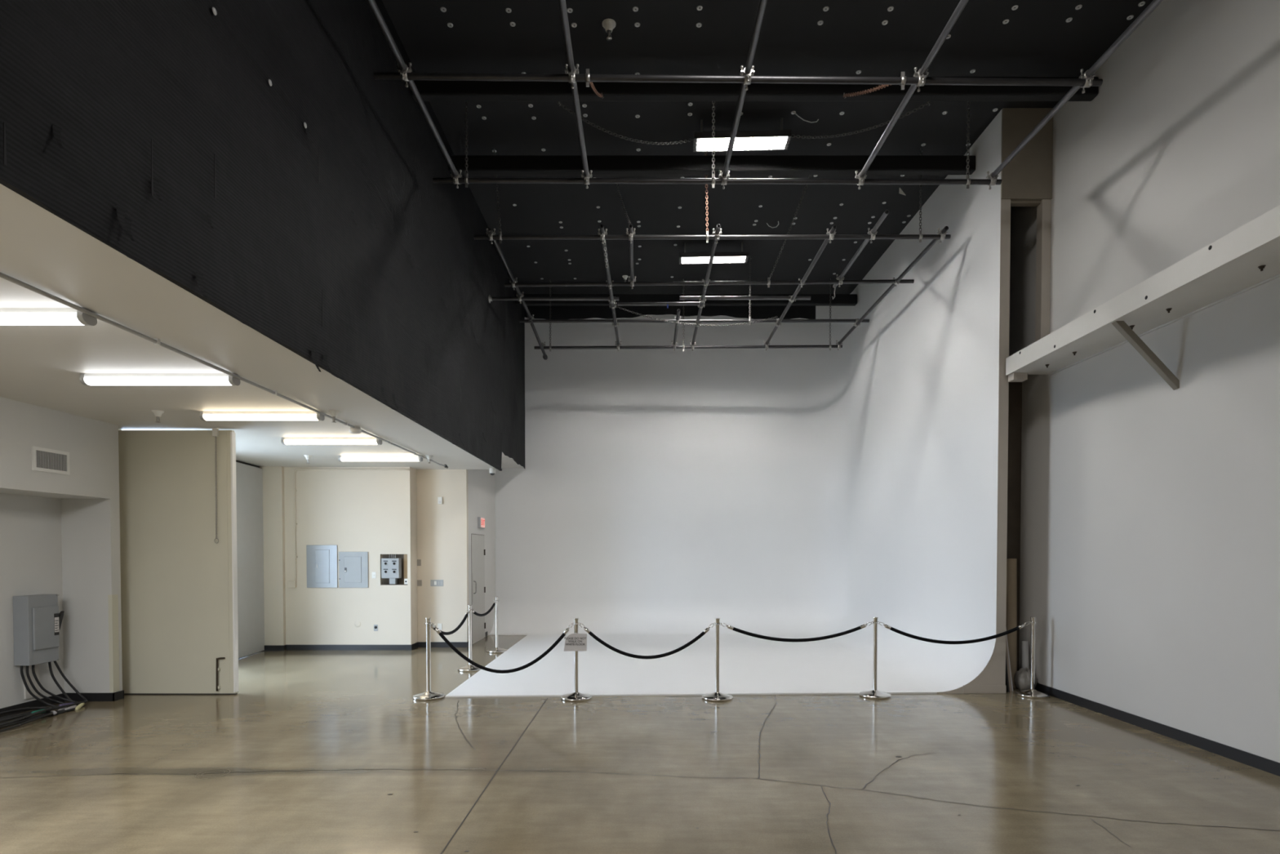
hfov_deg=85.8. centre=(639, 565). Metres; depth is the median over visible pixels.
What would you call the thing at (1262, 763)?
baseboard
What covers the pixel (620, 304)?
pipe
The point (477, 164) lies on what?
ceiling beam
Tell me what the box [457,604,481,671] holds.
stanchion
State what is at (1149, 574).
wall
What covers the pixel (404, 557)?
trim
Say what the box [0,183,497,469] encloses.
ceiling
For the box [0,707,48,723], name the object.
power cable
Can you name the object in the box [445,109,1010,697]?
wall
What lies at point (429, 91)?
ceiling beam
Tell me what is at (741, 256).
light
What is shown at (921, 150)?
chain
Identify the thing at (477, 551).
door
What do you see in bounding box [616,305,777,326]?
cable
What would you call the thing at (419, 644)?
baseboard
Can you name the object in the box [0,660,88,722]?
power cable
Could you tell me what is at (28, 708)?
power cable
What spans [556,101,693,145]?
cable
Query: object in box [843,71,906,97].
chain
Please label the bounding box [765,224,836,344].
pipe
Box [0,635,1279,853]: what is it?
floor
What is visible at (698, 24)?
washer
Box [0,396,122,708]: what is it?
wall
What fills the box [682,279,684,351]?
chain
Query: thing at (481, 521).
exit sign
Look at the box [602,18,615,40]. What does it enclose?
sprinkler head
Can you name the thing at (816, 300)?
ceiling beam
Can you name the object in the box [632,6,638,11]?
washer
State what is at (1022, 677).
plastic bag
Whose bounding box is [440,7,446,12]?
washer
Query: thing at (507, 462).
ceiling
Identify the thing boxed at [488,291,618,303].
pipe
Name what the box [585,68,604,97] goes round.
chain
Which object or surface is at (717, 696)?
stanchion
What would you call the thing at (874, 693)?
stanchion
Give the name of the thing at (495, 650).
stanchion
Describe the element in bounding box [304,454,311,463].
sprinkler head
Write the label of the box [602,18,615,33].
cup
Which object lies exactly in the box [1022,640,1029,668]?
tube
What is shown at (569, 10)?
washer
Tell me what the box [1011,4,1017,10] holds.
washer
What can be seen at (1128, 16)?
washer
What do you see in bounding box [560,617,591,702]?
stanchion
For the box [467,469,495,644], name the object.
wall
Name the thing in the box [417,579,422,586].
blank plate
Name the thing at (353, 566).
electrical panel
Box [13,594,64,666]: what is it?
electrical box
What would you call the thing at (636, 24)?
washer
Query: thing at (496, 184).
chain
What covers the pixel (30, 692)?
power cable
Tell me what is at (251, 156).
wall
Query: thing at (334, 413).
cup
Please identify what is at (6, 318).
diffuser
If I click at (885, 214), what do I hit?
pipe
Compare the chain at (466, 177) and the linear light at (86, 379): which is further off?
the chain at (466, 177)
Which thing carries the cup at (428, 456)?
on the sprinkler head at (428, 456)
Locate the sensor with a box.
[437,497,442,503]
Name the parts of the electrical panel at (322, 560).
door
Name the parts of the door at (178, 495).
pull chain, edge trim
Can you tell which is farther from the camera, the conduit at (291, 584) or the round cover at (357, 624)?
the round cover at (357, 624)
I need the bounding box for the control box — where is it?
[381,554,401,583]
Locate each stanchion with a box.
[413,617,444,700]
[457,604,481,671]
[485,596,507,653]
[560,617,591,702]
[702,617,733,702]
[858,617,890,699]
[1015,616,1049,698]
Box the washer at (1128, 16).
[1126,14,1133,19]
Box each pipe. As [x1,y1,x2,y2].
[366,0,461,184]
[373,62,1102,93]
[432,169,1001,189]
[473,227,951,244]
[487,228,532,318]
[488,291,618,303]
[504,274,914,289]
[519,314,869,326]
[528,318,547,359]
[533,340,842,351]
[558,0,589,176]
[599,223,619,345]
[608,301,705,308]
[628,223,634,280]
[673,308,679,344]
[680,295,810,302]
[691,223,720,344]
[722,0,767,177]
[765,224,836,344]
[831,209,888,299]
[835,226,948,345]
[859,0,968,177]
[991,0,1163,177]
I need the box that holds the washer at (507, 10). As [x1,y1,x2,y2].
[505,8,511,13]
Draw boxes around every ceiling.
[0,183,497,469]
[382,0,1153,319]
[501,452,524,467]
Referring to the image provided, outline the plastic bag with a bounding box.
[1013,667,1037,689]
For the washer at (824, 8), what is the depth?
6.98 m
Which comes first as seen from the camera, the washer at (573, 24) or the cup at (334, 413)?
the washer at (573, 24)
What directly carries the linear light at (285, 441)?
attached to the ceiling at (42, 366)
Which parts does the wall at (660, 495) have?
panel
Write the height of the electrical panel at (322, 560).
0.774 m
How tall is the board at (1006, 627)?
0.820 m
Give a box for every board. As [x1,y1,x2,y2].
[1005,626,1013,691]
[1005,634,1011,691]
[1005,658,1009,692]
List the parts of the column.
trim, trim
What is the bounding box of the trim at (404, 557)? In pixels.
[381,554,407,585]
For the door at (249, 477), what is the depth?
11.91 m
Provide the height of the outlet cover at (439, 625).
0.120 m
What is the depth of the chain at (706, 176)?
9.42 m
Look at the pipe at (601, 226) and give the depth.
10.98 m
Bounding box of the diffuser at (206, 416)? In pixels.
[203,413,318,420]
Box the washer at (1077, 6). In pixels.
[1075,4,1082,9]
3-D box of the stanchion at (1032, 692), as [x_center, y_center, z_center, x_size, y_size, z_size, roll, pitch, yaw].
[4.900,1.128,8.595,0.376,0.985,0.376,0,1,0]
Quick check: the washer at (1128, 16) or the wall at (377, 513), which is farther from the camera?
the wall at (377, 513)
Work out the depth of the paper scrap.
10.43 m
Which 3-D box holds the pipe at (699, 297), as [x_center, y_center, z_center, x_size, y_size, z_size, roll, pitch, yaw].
[1.786,-4.534,11.702,2.221,0.100,0.128,0,1,0]
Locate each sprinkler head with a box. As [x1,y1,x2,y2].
[151,409,164,422]
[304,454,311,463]
[328,409,339,422]
[425,454,432,463]
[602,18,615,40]
[622,275,628,280]
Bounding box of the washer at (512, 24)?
[510,22,515,26]
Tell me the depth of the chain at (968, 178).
8.01 m
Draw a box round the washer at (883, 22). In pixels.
[881,20,888,25]
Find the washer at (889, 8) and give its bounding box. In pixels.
[887,6,893,11]
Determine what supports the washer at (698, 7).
in the ceiling at (797, 37)
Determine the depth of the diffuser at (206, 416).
7.53 m
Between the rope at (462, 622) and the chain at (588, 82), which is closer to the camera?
the chain at (588, 82)
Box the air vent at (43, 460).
[31,445,70,475]
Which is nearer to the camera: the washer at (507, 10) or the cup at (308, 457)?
the washer at (507, 10)
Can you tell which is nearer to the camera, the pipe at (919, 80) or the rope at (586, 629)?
the pipe at (919, 80)
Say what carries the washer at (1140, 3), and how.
in the ceiling at (797, 37)
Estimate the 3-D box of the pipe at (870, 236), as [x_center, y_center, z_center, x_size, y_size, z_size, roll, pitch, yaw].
[0.983,-4.529,9.433,6.508,0.180,0.124,0,1,0]
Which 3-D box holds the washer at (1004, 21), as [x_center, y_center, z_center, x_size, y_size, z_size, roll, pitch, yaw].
[3.797,-5.646,7.154,0.060,0.009,0.060,0,1,0]
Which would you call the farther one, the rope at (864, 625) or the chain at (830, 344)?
the chain at (830, 344)
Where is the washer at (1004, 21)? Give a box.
[1002,19,1008,24]
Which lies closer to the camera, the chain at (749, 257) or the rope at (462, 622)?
the rope at (462, 622)
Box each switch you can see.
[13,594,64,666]
[372,572,376,577]
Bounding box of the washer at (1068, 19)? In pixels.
[1066,17,1072,22]
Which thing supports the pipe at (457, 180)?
hanging from the chain at (466, 177)
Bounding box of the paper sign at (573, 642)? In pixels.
[564,633,586,651]
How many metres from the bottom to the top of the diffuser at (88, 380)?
0.058 m
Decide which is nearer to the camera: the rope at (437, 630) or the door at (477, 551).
the rope at (437, 630)
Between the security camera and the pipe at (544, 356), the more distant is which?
the pipe at (544, 356)
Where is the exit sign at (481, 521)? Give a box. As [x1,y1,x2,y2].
[477,516,484,528]
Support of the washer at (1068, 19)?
in the ceiling at (797, 37)
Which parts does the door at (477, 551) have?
handle plate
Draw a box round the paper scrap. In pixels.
[898,187,905,195]
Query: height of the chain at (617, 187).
1.112 m
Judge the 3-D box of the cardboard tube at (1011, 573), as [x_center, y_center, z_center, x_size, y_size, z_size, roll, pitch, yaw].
[4.942,0.758,9.183,0.140,1.708,0.233,0,1,16]
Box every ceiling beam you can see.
[410,76,1098,101]
[448,155,975,174]
[515,293,857,306]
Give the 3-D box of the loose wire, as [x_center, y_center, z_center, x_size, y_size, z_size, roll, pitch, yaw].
[2.060,-5.622,8.648,0.400,0.012,0.095,-1,1,-25]
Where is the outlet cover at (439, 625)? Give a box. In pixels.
[437,623,441,629]
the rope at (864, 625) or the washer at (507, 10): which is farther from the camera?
the rope at (864, 625)
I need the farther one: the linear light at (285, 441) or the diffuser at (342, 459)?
the diffuser at (342, 459)
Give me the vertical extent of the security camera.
0.134 m
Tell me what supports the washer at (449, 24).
in the ceiling at (797, 37)
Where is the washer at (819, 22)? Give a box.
[817,20,823,25]
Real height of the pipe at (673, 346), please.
0.190 m
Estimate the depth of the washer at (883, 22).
7.17 m
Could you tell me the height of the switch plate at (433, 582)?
0.107 m
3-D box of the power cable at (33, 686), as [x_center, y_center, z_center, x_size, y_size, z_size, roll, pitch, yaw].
[-6.637,1.376,7.237,0.419,0.546,1.415,0,1,0]
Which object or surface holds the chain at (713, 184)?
hanging from the ceiling at (797, 37)
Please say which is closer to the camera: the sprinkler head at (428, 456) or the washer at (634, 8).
the washer at (634, 8)
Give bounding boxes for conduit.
[0,271,448,468]
[288,468,408,587]
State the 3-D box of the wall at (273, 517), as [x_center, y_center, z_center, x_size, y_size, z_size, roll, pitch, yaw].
[-6.725,-0.126,12.480,0.550,3.330,0.080,0,1,0]
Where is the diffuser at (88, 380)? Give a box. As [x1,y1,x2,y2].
[84,376,231,385]
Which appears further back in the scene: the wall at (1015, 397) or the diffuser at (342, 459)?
the diffuser at (342, 459)
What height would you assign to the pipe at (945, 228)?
0.224 m
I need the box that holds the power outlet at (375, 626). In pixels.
[373,624,377,631]
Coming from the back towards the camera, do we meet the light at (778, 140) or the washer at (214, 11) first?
the light at (778, 140)
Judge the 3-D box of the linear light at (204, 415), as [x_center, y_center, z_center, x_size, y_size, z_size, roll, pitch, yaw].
[-4.150,-1.643,7.577,1.310,0.092,0.122,0,1,0]
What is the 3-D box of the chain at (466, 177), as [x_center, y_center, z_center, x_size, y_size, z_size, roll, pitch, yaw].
[-2.010,-5.029,7.982,0.044,1.274,0.070,0,1,0]
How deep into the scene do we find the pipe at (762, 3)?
6.42 m
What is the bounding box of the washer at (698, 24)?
[696,22,702,27]
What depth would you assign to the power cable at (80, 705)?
7.75 m
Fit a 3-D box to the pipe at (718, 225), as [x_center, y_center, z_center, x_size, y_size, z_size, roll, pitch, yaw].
[1.063,-4.523,11.679,0.058,0.224,4.878,0,1,0]
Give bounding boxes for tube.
[1005,558,1017,687]
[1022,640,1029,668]
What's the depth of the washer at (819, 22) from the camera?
7.17 m
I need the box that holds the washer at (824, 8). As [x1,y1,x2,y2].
[822,6,829,11]
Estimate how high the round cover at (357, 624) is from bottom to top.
0.110 m
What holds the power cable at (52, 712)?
on the floor
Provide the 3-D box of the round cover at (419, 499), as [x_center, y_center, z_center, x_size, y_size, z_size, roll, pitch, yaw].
[-4.138,-1.241,12.873,0.120,0.120,0.006,0,1,0]
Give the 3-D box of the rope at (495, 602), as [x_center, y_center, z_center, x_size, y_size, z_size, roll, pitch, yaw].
[-2.574,0.731,11.408,0.047,0.192,1.808,0,1,0]
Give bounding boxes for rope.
[430,610,469,635]
[431,622,572,673]
[471,600,496,616]
[579,623,714,658]
[721,622,871,641]
[879,622,1029,644]
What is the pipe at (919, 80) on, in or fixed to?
hanging from the chain at (588, 82)
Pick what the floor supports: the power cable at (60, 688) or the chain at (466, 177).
the power cable at (60, 688)
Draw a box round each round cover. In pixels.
[354,621,360,626]
[416,496,422,502]
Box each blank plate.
[417,559,421,565]
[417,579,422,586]
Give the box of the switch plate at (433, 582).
[430,579,443,586]
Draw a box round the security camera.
[488,467,495,475]
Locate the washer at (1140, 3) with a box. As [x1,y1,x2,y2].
[1137,1,1145,6]
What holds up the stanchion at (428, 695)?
on the floor
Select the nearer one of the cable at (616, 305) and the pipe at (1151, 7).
the pipe at (1151, 7)
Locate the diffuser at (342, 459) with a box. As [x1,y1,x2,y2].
[340,457,418,461]
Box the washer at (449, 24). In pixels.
[447,22,453,27]
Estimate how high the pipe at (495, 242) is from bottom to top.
0.058 m
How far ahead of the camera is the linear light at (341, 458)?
10.99 m
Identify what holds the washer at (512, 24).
in the ceiling at (797, 37)
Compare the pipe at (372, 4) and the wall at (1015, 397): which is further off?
the wall at (1015, 397)
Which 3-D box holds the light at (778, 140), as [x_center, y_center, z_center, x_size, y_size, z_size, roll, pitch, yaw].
[1.293,-5.530,8.786,1.215,0.310,0.290,0,1,2]
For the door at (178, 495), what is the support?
in the wall
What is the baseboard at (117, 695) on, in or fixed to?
attached to the wall at (60, 534)
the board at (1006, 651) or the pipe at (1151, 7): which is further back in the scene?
the board at (1006, 651)
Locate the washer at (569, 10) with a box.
[566,8,573,13]
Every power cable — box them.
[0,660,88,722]
[0,662,74,719]
[0,664,84,728]
[0,666,77,723]
[0,706,53,725]
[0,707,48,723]
[0,710,57,732]
[20,666,66,715]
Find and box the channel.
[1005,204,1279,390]
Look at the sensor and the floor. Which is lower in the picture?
the floor
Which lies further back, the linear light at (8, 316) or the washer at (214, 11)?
the linear light at (8, 316)
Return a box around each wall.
[0,0,524,471]
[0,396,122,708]
[259,466,285,644]
[284,466,468,644]
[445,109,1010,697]
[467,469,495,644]
[1006,382,1022,671]
[1008,0,1279,762]
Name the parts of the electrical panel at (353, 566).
door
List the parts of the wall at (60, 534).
plate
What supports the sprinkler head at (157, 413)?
attached to the ceiling at (42, 366)
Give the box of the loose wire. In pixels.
[793,111,818,123]
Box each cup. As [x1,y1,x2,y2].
[151,409,164,417]
[304,454,311,459]
[328,409,339,417]
[425,454,432,459]
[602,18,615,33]
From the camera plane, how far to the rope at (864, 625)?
8.46 m
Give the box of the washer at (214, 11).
[212,7,217,15]
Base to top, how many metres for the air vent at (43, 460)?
0.250 m
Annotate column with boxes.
[1000,107,1053,341]
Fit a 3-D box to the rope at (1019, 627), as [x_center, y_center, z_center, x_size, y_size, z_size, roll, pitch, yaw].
[3.909,0.837,8.569,1.889,0.279,0.047,0,1,-1]
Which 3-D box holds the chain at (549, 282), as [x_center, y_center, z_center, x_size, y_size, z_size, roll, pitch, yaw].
[-1.819,-5.073,13.984,0.044,1.438,0.070,0,1,0]
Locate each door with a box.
[118,427,238,694]
[235,460,264,657]
[471,533,485,643]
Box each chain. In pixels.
[463,101,468,187]
[493,148,502,243]
[549,281,551,351]
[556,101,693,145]
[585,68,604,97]
[603,238,608,267]
[616,184,631,224]
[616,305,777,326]
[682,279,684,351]
[704,151,709,243]
[711,101,715,187]
[748,257,751,324]
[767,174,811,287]
[791,101,930,138]
[828,278,831,350]
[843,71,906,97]
[918,147,922,242]
[964,101,970,188]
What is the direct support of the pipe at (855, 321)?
hanging from the chain at (749, 257)
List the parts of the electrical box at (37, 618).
door, handle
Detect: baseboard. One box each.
[0,689,124,717]
[263,631,487,650]
[1036,682,1279,776]
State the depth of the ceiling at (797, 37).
8.68 m
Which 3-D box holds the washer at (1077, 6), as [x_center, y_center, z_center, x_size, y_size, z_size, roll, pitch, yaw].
[4.433,-5.642,6.963,0.060,0.009,0.060,0,1,0]
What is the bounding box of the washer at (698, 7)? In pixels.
[696,5,702,10]
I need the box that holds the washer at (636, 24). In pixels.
[634,22,639,26]
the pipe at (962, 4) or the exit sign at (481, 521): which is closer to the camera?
the pipe at (962, 4)
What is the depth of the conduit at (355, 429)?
5.16 m
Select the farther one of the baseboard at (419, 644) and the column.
the baseboard at (419, 644)
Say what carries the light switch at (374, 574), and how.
attached to the wall at (377, 513)
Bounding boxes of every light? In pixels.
[0,307,97,325]
[79,373,240,385]
[199,411,324,420]
[280,437,382,444]
[337,455,422,461]
[679,241,748,263]
[693,117,791,151]
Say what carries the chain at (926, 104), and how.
hanging from the ceiling beam at (429, 91)
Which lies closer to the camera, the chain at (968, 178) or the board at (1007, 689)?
the chain at (968, 178)
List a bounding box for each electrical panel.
[306,545,337,587]
[338,551,368,587]
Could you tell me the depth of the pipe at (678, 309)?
13.17 m
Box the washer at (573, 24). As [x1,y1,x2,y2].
[571,22,577,27]
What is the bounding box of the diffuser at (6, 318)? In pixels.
[0,312,83,324]
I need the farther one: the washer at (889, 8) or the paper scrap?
the paper scrap
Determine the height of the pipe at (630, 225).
0.058 m
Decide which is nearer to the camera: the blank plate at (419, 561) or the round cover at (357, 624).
the round cover at (357, 624)
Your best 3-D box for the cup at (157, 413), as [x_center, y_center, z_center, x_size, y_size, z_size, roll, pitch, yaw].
[-5.257,-1.656,7.516,0.116,0.064,0.116,0,1,0]
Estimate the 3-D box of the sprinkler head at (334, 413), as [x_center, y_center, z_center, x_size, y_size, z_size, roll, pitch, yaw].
[-3.337,-1.625,7.516,0.116,0.125,0.116,0,1,0]
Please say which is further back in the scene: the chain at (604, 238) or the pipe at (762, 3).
the chain at (604, 238)
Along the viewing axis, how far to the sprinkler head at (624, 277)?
13.76 m
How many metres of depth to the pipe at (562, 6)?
6.42 m
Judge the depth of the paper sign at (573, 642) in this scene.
8.38 m

